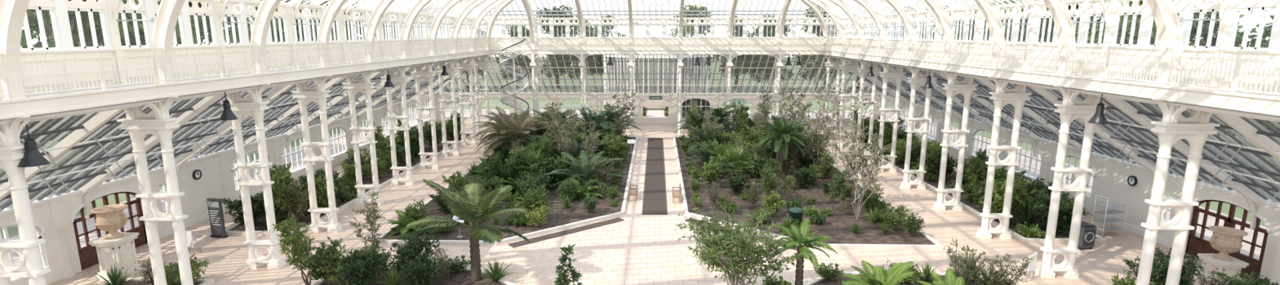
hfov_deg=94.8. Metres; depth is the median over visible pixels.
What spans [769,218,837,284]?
tree fern
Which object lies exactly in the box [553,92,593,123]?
window
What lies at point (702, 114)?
palm
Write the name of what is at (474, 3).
rib
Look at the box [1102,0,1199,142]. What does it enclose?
tree
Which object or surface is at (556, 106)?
young tree
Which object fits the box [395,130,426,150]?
leafy shrub
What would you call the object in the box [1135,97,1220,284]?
column
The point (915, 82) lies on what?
column
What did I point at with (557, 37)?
gallery railing
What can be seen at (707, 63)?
pendant lamp
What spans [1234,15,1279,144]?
tree
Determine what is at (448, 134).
leafy shrub
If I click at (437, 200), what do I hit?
leafy shrub
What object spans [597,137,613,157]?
leafy shrub
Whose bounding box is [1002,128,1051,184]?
window
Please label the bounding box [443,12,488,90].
tree
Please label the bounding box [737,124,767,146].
cycad
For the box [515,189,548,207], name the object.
fern
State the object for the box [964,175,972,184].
groundcover
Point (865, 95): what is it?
window
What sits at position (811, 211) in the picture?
groundcover
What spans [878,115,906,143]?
young tree
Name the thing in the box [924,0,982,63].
rib
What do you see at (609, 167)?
shrub
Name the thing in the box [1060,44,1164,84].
gallery railing
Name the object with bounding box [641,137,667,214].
floor vent
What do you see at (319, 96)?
column
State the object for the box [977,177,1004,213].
leafy shrub
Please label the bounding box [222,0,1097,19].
roof
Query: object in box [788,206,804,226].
bin
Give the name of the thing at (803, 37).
gallery railing
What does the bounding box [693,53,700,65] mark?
pendant lamp
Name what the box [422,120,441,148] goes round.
leafy shrub
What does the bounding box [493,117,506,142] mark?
young tree
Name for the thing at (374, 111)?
window
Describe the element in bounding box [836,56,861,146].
column
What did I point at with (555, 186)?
fern
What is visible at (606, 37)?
gallery railing
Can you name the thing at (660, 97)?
door sign
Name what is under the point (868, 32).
window
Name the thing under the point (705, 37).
gallery railing
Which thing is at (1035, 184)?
leafy shrub
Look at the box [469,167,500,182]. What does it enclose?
fern
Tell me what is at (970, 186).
groundcover
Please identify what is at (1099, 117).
pendant lamp
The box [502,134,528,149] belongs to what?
leafy shrub
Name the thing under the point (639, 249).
floor
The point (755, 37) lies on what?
gallery railing
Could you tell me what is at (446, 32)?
window
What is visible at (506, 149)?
leafy shrub
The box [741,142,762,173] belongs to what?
leafy shrub
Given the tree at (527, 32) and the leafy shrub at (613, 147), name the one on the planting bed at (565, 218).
the leafy shrub at (613, 147)
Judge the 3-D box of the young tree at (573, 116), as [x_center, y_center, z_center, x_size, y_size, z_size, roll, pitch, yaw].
[-5.916,-0.802,48.868,2.704,4.111,1.465,9,14,41]
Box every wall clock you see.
[192,169,201,179]
[1127,175,1137,186]
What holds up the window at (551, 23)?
on the walkway
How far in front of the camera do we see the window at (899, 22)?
44.91 m
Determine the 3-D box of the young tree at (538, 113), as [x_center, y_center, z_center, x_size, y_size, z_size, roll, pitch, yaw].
[-8.550,-1.261,52.328,2.459,3.739,1.332,-6,12,-30]
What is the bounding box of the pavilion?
[603,25,708,108]
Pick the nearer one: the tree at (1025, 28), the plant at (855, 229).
the plant at (855, 229)
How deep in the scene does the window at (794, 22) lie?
58.98 m
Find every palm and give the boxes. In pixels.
[405,178,529,280]
[471,111,559,158]
[472,106,546,157]
[480,117,536,147]
[486,112,533,141]
[493,125,522,147]
[514,147,551,174]
[518,133,564,155]
[520,137,553,161]
[526,123,568,140]
[528,108,576,129]
[529,127,548,141]
[569,106,624,150]
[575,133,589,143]
[592,105,641,135]
[674,109,729,132]
[679,123,730,151]
[708,142,735,159]
[715,143,755,183]
[783,130,829,169]
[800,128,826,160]
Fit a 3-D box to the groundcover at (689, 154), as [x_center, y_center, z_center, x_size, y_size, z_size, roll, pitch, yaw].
[4.161,1.067,48.917,0.736,0.406,0.784,-9,14,-38]
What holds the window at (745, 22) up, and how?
on the walkway
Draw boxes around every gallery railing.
[0,52,17,97]
[13,47,170,98]
[167,44,263,82]
[262,42,327,73]
[326,40,373,66]
[372,40,408,62]
[407,39,435,57]
[434,38,457,54]
[456,37,474,53]
[474,37,489,51]
[488,36,532,49]
[532,36,581,49]
[581,36,629,49]
[632,36,679,49]
[680,36,728,49]
[729,36,780,49]
[780,36,825,49]
[825,37,839,50]
[840,37,858,53]
[859,38,881,55]
[880,39,909,58]
[908,40,946,62]
[945,40,994,67]
[992,42,1062,74]
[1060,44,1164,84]
[1161,48,1279,94]
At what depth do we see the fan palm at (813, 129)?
46.62 m
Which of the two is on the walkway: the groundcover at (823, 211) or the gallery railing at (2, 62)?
the gallery railing at (2, 62)
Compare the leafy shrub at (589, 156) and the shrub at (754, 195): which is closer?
the shrub at (754, 195)
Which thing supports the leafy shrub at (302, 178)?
on the planting bed at (235, 229)
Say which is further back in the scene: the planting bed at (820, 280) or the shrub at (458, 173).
the shrub at (458, 173)
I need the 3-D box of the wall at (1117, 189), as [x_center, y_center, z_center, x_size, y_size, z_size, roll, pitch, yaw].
[26.173,2.978,30.757,0.440,3.550,5.030,0,11,2]
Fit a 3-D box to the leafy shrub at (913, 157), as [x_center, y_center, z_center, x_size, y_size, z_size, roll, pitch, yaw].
[20.858,0.910,44.466,1.737,2.363,1.952,10,14,42]
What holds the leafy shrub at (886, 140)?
on the planting bed at (1061, 237)
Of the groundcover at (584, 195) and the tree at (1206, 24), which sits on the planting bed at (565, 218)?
the groundcover at (584, 195)
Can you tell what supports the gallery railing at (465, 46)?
on the walkway
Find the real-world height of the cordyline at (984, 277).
1.671 m
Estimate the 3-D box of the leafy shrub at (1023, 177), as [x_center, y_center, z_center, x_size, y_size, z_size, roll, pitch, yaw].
[22.857,2.823,35.199,1.658,2.008,1.476,-8,13,-35]
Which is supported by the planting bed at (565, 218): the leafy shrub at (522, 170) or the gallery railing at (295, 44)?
the leafy shrub at (522, 170)
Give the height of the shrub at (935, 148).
2.230 m
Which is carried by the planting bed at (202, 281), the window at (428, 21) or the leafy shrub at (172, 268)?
the leafy shrub at (172, 268)
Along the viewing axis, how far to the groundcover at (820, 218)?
31.88 m
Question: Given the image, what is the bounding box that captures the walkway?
[0,49,1279,124]
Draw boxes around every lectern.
[451,215,464,237]
[627,139,634,152]
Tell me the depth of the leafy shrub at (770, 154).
44.82 m
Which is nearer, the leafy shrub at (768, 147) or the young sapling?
the young sapling
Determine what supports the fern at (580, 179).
on the planting bed at (565, 218)
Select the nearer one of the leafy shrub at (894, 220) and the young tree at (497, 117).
the leafy shrub at (894, 220)
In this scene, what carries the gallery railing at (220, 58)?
on the walkway
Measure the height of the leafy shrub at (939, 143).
1.955 m
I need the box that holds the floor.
[48,123,1246,284]
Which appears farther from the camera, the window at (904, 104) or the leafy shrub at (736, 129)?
the window at (904, 104)
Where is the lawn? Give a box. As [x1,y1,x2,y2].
[0,57,1279,238]
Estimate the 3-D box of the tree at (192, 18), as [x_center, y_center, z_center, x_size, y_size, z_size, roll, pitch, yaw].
[-43.065,-6.236,54.819,8.874,13.423,7.932,-2,11,-9]
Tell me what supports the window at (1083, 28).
on the walkway
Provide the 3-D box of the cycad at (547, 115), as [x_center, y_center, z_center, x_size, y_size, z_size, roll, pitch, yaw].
[-6.753,-0.822,48.949,3.773,4.087,3.924,-6,12,-28]
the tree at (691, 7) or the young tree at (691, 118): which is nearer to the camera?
the young tree at (691, 118)
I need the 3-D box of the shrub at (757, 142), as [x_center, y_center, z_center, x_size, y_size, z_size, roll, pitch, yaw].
[10.218,-0.267,51.577,1.483,2.057,1.848,3,11,15]
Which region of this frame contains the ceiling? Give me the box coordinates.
[0,54,1279,229]
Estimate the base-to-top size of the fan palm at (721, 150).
2.424 m
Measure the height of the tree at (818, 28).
16.072 m
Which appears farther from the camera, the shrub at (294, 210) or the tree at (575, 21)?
the tree at (575, 21)
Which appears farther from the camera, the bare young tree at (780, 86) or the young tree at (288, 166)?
the bare young tree at (780, 86)
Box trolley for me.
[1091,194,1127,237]
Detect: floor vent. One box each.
[507,217,623,247]
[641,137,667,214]
[684,217,797,250]
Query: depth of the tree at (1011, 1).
79.63 m
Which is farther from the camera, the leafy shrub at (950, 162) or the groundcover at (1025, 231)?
the leafy shrub at (950, 162)
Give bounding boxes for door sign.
[648,93,662,99]
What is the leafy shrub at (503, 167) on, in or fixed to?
on the planting bed at (565, 218)
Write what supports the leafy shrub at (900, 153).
on the planting bed at (1061, 237)
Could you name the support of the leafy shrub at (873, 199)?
on the planting bed at (836, 227)
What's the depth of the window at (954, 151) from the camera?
49.86 m
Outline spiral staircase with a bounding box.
[497,38,528,124]
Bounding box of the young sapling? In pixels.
[552,244,582,284]
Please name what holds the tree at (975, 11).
on the lawn
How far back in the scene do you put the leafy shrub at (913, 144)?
45.02 m
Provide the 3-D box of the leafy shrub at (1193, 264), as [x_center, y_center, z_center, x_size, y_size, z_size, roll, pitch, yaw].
[20.943,5.146,23.084,2.216,1.904,1.883,0,11,-2]
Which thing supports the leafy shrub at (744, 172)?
on the planting bed at (836, 227)
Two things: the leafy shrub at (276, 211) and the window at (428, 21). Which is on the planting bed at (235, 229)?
the leafy shrub at (276, 211)
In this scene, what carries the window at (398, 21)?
on the walkway
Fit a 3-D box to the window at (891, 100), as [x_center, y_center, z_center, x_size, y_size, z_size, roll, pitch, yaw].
[27.106,-3.285,64.223,0.540,3.550,5.090,0,11,2]
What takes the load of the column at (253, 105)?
on the floor
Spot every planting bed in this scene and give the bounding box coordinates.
[105,277,214,284]
[225,133,471,235]
[312,266,515,284]
[373,136,637,244]
[672,136,943,249]
[803,271,984,284]
[844,134,1107,243]
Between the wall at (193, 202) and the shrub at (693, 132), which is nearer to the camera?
the wall at (193, 202)
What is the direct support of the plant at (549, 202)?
on the planting bed at (565, 218)
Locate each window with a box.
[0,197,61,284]
[20,0,117,93]
[97,0,220,83]
[207,0,291,73]
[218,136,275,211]
[272,125,318,182]
[281,5,342,66]
[335,9,380,62]
[348,108,377,155]
[376,13,411,58]
[376,102,399,140]
[399,98,417,128]
[407,14,432,55]
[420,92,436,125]
[431,16,453,53]
[435,92,474,123]
[451,17,470,51]
[468,18,476,45]
[473,92,513,123]
[478,19,485,49]
[485,19,533,49]
[512,92,555,118]
[533,19,580,49]
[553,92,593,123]
[584,19,629,49]
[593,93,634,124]
[632,18,679,49]
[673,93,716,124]
[678,18,727,49]
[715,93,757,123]
[726,18,776,49]
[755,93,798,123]
[775,18,826,49]
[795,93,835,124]
[826,18,836,49]
[837,18,845,49]
[838,93,879,124]
[844,17,864,51]
[862,16,884,53]
[878,93,895,124]
[883,14,911,55]
[897,100,918,136]
[905,12,940,58]
[915,103,942,143]
[937,8,984,62]
[939,111,971,162]
[967,118,1006,174]
[977,4,1042,67]
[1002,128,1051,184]
[1031,0,1122,75]
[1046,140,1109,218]
[1107,0,1241,86]
[1218,0,1279,93]
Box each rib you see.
[0,0,30,100]
[105,0,185,84]
[213,0,281,74]
[285,0,346,67]
[338,0,395,62]
[378,0,431,58]
[409,0,462,56]
[433,0,486,53]
[453,0,506,51]
[475,0,514,49]
[521,0,537,54]
[574,0,584,49]
[627,0,632,49]
[679,0,684,49]
[727,0,737,49]
[775,0,791,49]
[800,0,839,49]
[807,0,862,52]
[828,0,883,53]
[854,0,906,56]
[885,0,939,59]
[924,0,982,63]
[973,0,1037,68]
[1043,0,1115,75]
[1146,0,1233,87]
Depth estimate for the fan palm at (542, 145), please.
41.18 m
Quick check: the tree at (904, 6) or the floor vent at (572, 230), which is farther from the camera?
the tree at (904, 6)
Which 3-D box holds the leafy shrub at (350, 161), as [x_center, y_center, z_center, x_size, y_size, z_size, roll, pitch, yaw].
[-20.717,1.720,42.360,1.525,1.543,1.796,6,12,31]
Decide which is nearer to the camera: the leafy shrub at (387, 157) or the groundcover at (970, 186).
the groundcover at (970, 186)
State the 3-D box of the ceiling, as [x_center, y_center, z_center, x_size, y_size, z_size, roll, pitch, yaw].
[0.789,-1.076,30.942,50.750,5.004,71.243,0,11,2]
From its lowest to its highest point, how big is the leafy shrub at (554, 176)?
1.917 m
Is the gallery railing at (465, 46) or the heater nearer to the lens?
the heater
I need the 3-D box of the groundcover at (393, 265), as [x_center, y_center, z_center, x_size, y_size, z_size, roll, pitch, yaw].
[-10.451,5.170,25.634,1.798,0.930,1.688,-4,11,-20]
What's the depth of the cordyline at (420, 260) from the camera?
23.88 m
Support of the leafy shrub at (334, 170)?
on the planting bed at (235, 229)
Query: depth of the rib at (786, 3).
56.92 m
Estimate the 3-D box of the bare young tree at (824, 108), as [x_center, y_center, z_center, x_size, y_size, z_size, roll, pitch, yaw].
[14.028,-1.760,46.348,3.503,6.930,3.231,8,13,37]
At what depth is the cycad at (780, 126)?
41.72 m
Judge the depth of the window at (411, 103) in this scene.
61.29 m
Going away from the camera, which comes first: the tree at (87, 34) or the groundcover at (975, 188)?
the groundcover at (975, 188)
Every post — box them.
[523,53,544,116]
[570,53,593,122]
[619,53,642,136]
[669,53,692,136]
[719,53,742,120]
[768,53,791,116]
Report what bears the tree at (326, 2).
on the lawn
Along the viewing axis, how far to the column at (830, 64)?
57.91 m
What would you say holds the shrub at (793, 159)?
on the planting bed at (836, 227)
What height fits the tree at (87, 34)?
13.424 m
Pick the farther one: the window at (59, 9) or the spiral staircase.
the spiral staircase
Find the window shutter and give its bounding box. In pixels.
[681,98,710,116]
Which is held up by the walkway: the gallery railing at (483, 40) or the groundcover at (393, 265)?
the gallery railing at (483, 40)
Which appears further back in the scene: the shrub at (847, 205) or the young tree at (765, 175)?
the young tree at (765, 175)
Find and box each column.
[0,114,50,284]
[116,94,193,284]
[220,82,285,269]
[291,74,342,232]
[342,68,383,205]
[380,64,415,185]
[410,61,439,168]
[434,57,461,155]
[454,55,477,145]
[471,53,491,136]
[822,53,842,137]
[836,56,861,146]
[853,58,881,158]
[874,61,906,172]
[899,65,937,188]
[933,69,977,210]
[976,75,1031,239]
[1035,84,1106,278]
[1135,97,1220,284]
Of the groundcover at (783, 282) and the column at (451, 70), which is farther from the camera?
the column at (451, 70)
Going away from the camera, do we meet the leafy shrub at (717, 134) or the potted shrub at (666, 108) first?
the leafy shrub at (717, 134)
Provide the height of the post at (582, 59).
8.250 m
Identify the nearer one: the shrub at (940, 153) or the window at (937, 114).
the shrub at (940, 153)
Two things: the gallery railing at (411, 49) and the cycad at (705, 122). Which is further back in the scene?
the cycad at (705, 122)
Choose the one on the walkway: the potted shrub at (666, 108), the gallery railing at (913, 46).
the gallery railing at (913, 46)
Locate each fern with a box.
[386,209,435,236]
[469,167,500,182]
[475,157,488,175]
[502,177,523,195]
[506,176,543,195]
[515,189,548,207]
[546,174,568,189]
[561,178,603,201]
[567,176,598,192]
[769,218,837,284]
[841,260,914,284]
[917,267,965,284]
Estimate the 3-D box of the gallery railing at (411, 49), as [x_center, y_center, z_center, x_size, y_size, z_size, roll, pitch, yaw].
[-15.386,-6.641,41.463,0.080,1.280,4.900,0,11,2]
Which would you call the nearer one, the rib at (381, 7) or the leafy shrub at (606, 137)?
the rib at (381, 7)
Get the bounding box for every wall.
[148,151,226,239]
[314,115,351,170]
[636,93,673,124]
[1100,155,1184,248]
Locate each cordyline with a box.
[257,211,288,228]
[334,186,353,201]
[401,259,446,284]
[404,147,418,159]
[942,249,991,284]
[950,260,1017,284]
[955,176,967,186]
[996,195,1060,227]
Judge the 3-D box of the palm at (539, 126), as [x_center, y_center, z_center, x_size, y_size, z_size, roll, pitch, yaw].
[-7.431,-0.033,47.930,4.278,2.911,4.596,-1,11,-6]
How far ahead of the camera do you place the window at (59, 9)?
18.18 m
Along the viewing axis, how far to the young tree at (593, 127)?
42.37 m
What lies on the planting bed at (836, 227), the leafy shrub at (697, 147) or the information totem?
the leafy shrub at (697, 147)
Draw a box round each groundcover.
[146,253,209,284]
[343,191,357,199]
[385,247,404,271]
[426,213,453,233]
[441,253,470,272]
[502,213,517,224]
[504,199,518,207]
[505,191,523,201]
[508,209,530,225]
[555,190,574,200]
[582,190,598,199]
[608,199,617,205]
[684,152,694,156]
[687,163,698,168]
[690,195,701,201]
[692,191,700,196]
[693,199,706,207]
[717,195,728,202]
[718,197,729,205]
[720,201,740,213]
[739,191,751,200]
[748,208,776,222]
[760,276,791,284]
[761,274,787,284]
[776,222,791,231]
[780,195,805,207]
[790,217,803,226]
[802,204,820,216]
[804,209,831,223]
[805,196,817,203]
[813,260,844,279]
[819,206,836,215]
[837,193,847,199]
[865,205,889,215]
[871,264,911,284]
[872,200,888,210]
[886,257,927,284]
[911,164,919,169]
[924,173,938,181]
[946,182,968,192]
[961,181,975,191]
[962,188,978,200]
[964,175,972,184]
[966,192,979,204]
[1015,221,1045,237]
[1111,272,1156,284]
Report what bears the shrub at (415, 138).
on the planting bed at (235, 229)
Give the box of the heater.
[1077,221,1097,249]
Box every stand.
[185,230,201,253]
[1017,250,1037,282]
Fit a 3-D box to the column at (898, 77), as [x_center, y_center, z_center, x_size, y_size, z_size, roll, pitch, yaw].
[18.461,-1.898,43.901,1.976,8.300,2.547,0,11,2]
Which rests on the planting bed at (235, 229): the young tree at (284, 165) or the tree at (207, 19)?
the young tree at (284, 165)
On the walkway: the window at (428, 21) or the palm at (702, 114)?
the window at (428, 21)
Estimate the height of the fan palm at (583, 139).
2.319 m
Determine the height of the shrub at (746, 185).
1.133 m
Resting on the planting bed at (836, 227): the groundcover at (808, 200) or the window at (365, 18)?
the groundcover at (808, 200)
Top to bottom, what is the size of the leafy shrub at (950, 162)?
1.906 m
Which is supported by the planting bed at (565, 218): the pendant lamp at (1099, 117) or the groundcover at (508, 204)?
the groundcover at (508, 204)
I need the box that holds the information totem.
[206,197,227,238]
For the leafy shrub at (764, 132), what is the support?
on the planting bed at (836, 227)
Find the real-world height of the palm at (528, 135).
2.620 m
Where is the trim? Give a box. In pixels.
[634,93,674,124]
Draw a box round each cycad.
[534,109,584,133]
[545,150,628,196]
[551,137,609,170]
[569,128,604,157]
[588,133,628,160]
[680,141,739,173]
[688,122,746,142]
[697,104,743,134]
[726,123,751,133]
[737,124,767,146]
[748,115,812,177]
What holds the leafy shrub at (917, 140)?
on the planting bed at (1061, 237)
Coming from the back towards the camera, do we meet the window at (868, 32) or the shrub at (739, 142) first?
the window at (868, 32)
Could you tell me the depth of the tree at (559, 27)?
110.69 m
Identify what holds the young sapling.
on the planting bed at (464, 277)
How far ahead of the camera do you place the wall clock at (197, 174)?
32.43 m
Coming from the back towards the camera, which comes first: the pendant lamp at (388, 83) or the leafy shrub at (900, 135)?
the leafy shrub at (900, 135)
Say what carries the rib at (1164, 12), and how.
on the walkway
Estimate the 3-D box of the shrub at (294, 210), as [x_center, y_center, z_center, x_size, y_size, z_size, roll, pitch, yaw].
[-18.697,3.276,31.511,1.788,2.480,2.229,-9,14,-39]
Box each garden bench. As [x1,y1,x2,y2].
[628,181,637,200]
[672,182,681,203]
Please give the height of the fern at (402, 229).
1.402 m
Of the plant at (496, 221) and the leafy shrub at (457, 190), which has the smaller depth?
the plant at (496, 221)
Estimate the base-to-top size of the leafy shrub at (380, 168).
1.437 m
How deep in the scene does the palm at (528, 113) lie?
52.33 m
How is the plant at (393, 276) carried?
on the planting bed at (464, 277)
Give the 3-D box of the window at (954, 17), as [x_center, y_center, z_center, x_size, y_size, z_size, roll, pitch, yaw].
[19.246,-6.456,35.505,0.280,3.150,5.040,0,11,2]
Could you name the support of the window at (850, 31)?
on the walkway
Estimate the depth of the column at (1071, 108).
24.65 m
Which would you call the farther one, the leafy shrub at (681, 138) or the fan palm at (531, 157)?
the leafy shrub at (681, 138)
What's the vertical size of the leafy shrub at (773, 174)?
1.623 m
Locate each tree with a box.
[20,0,147,180]
[22,20,112,157]
[78,0,204,165]
[137,0,251,133]
[175,15,227,146]
[224,0,291,92]
[262,10,317,93]
[262,162,294,196]
[269,163,290,204]
[270,167,302,222]
[271,213,319,284]
[286,0,337,40]
[312,0,364,39]
[349,191,385,253]
[357,16,402,39]
[362,121,386,155]
[384,16,437,38]
[395,119,409,138]
[420,4,444,35]
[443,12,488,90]
[447,111,461,141]
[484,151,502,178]
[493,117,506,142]
[496,22,538,88]
[502,143,525,178]
[534,107,549,128]
[535,5,580,88]
[537,133,552,159]
[541,112,566,147]
[542,103,551,112]
[543,106,560,121]
[545,102,583,155]
[555,124,573,163]
[558,108,580,133]
[562,20,602,79]
[579,120,601,158]
[587,13,626,77]
[604,88,636,137]
[668,3,720,86]
[682,99,698,133]
[686,106,702,132]
[687,101,702,132]
[701,108,724,141]
[717,15,763,91]
[730,100,750,124]
[734,108,750,128]
[746,15,793,93]
[752,102,769,139]
[755,89,774,128]
[757,164,782,197]
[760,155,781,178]
[764,77,803,133]
[777,88,813,131]
[781,122,805,170]
[781,173,795,200]
[791,4,842,92]
[792,118,815,134]
[796,77,846,151]
[799,109,836,164]
[807,33,846,88]
[821,88,878,187]
[823,169,848,209]
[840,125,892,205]
[847,6,879,88]
[853,109,864,127]
[873,119,891,153]
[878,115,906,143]
[884,6,926,39]
[902,4,963,39]
[955,11,1020,40]
[972,148,988,165]
[974,0,1035,41]
[982,22,1020,41]
[1005,8,1079,90]
[1025,0,1105,42]
[1075,0,1142,128]
[1079,2,1151,121]
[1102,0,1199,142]
[1152,1,1252,146]
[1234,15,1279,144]
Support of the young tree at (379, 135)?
on the planting bed at (235, 229)
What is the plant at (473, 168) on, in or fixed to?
on the planting bed at (565, 218)
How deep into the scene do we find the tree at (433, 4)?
105.85 m
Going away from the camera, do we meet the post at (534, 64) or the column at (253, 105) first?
the column at (253, 105)
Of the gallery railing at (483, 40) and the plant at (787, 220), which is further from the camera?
the gallery railing at (483, 40)
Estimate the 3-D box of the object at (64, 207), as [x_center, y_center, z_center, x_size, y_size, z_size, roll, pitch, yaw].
[-24.742,3.623,27.310,0.540,3.550,5.090,0,11,2]
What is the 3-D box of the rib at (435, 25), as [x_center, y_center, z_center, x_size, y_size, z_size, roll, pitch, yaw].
[-8.911,-12.018,42.770,16.473,12.211,0.340,0,11,2]
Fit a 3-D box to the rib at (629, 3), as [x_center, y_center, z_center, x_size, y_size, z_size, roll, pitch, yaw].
[-1.047,-13.392,50.896,0.340,11.922,15.928,0,11,2]
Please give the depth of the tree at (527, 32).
112.02 m
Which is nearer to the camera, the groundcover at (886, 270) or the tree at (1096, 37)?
the groundcover at (886, 270)
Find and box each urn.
[88,203,144,279]
[1193,225,1248,284]
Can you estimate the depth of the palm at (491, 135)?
47.95 m
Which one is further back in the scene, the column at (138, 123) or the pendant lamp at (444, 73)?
the pendant lamp at (444, 73)
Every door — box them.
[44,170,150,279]
[1182,177,1279,284]
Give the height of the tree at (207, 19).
15.708 m
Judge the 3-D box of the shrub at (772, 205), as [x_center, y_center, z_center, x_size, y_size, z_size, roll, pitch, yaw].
[7.473,3.429,33.127,1.436,1.578,1.419,-4,11,-21]
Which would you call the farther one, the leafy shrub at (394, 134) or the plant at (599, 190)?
the leafy shrub at (394, 134)
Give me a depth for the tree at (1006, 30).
77.81 m
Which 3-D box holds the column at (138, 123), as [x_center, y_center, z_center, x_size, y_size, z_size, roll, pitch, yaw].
[-16.818,2.405,20.907,1.976,8.300,2.547,0,11,2]
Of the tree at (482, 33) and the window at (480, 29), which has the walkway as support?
the window at (480, 29)
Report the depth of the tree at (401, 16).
92.53 m
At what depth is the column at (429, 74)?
44.70 m
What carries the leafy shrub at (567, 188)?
on the planting bed at (565, 218)
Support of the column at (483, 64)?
on the floor
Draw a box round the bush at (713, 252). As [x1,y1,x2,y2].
[674,200,804,284]
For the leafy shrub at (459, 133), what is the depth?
57.29 m
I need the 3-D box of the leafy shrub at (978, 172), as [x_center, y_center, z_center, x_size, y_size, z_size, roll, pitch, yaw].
[21.921,2.110,37.468,1.897,2.581,2.132,-3,11,-16]
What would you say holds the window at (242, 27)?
on the walkway
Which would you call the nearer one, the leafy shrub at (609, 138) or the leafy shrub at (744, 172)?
the leafy shrub at (744, 172)
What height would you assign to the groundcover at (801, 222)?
0.619 m
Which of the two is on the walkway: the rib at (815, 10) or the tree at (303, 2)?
the rib at (815, 10)
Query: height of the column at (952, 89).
8.300 m
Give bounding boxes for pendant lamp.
[17,124,50,167]
[218,91,238,120]
[383,69,394,87]
[440,66,448,75]
[596,57,603,65]
[606,53,613,65]
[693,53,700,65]
[704,57,711,65]
[785,53,791,65]
[795,57,801,65]
[866,62,875,76]
[922,70,933,88]
[1087,93,1108,124]
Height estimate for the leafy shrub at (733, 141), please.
2.704 m
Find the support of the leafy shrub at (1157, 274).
on the planting bed
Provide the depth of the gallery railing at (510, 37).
58.16 m
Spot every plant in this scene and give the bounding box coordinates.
[89,263,140,284]
[334,182,348,195]
[337,169,355,185]
[343,178,365,194]
[372,267,406,284]
[415,144,425,156]
[465,160,480,175]
[478,258,513,284]
[489,215,502,224]
[543,201,558,217]
[558,196,576,208]
[591,184,606,198]
[751,205,770,219]
[777,215,799,228]
[847,222,866,232]
[864,205,882,222]
[878,222,892,234]
[915,262,942,284]
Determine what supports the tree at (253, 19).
on the lawn
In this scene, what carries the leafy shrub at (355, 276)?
on the planting bed at (464, 277)
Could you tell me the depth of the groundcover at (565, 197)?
35.95 m
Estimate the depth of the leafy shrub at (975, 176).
37.20 m
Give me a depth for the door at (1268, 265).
25.33 m
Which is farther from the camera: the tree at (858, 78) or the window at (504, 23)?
the tree at (858, 78)
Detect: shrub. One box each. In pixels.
[133,253,166,284]
[164,260,199,284]
[221,193,266,226]
[253,191,305,221]
[255,177,297,196]
[271,182,310,223]
[291,173,337,214]
[297,174,337,208]
[299,168,339,185]
[303,236,343,283]
[306,168,337,192]
[313,244,359,284]
[320,169,340,186]
[336,248,386,284]
[339,161,365,182]
[340,155,367,170]
[345,146,377,169]
[355,244,394,284]
[363,158,388,177]
[368,135,404,164]
[376,149,391,173]
[380,133,401,144]
[384,142,405,165]
[386,150,405,166]
[390,231,443,272]
[395,129,419,154]
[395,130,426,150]
[397,253,444,284]
[401,197,428,229]
[410,126,429,145]
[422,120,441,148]
[422,122,442,137]
[423,247,456,281]
[428,189,458,213]
[435,120,442,137]
[441,170,468,191]
[444,118,460,139]
[447,125,461,138]
[447,185,462,199]
[453,175,478,192]
[455,180,475,200]
[477,177,496,194]
[479,162,502,180]
[480,175,505,196]
[485,151,509,166]
[488,140,503,154]
[497,160,524,182]
[497,164,507,182]
[500,144,518,159]
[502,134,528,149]
[509,204,525,217]
[511,163,539,178]
[512,173,544,200]
[518,138,531,145]
[518,183,550,217]
[523,162,546,179]
[524,203,550,226]
[526,172,553,193]
[537,157,567,185]
[545,152,569,182]
[546,145,563,162]
[558,177,580,201]
[560,128,582,144]
[573,150,596,174]
[582,195,599,213]
[587,156,614,188]
[595,121,617,139]
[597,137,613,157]
[600,130,628,163]
[600,133,621,142]
[605,184,618,200]
[608,175,620,187]
[609,120,626,142]
[609,158,622,169]
[611,170,622,183]
[613,151,625,163]
[622,133,627,142]
[662,106,668,113]
[663,111,668,116]
[677,133,685,142]
[679,139,688,151]
[684,126,706,151]
[686,125,702,151]
[688,179,701,192]
[689,164,702,180]
[696,138,719,163]
[697,160,723,183]
[699,126,724,144]
[702,182,725,205]
[709,154,728,177]
[718,130,746,148]
[723,171,751,196]
[733,121,748,133]
[733,137,747,151]
[734,126,759,150]
[734,131,755,147]
[738,165,746,175]
[740,181,765,208]
[741,142,758,152]
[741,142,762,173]
[741,177,754,192]
[743,119,759,127]
[745,151,765,177]
[746,116,759,124]
[752,126,762,146]
[752,147,773,168]
[755,127,775,146]
[759,172,778,195]
[760,141,776,166]
[760,148,774,163]
[760,190,786,216]
[784,141,803,174]
[788,166,816,187]
[798,146,820,168]
[803,165,821,184]
[804,146,826,166]
[808,161,828,177]
[812,149,837,174]
[815,157,832,179]
[820,180,833,194]
[822,164,830,177]
[839,195,853,214]
[840,183,854,199]
[853,118,875,142]
[855,182,884,212]
[861,115,879,133]
[877,202,911,229]
[882,128,901,154]
[886,142,906,163]
[890,128,915,141]
[896,137,916,160]
[898,130,915,146]
[902,140,927,167]
[902,212,924,236]
[903,135,920,146]
[903,142,934,167]
[915,147,941,176]
[916,139,948,149]
[917,141,947,177]
[918,144,942,161]
[919,139,950,152]
[934,152,957,178]
[945,238,991,284]
[955,158,973,175]
[964,154,986,183]
[966,155,998,189]
[968,172,1001,188]
[969,178,1005,210]
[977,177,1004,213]
[978,177,1038,218]
[978,252,1035,284]
[982,170,1014,187]
[983,164,1026,182]
[1013,171,1034,197]
[1022,177,1065,213]
[1031,196,1073,234]
[1032,190,1090,233]
[1120,255,1194,284]
[1133,246,1204,284]
[1194,265,1229,284]
[1213,269,1278,284]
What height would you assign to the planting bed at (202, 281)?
0.230 m
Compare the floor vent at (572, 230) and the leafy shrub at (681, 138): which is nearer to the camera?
the floor vent at (572, 230)

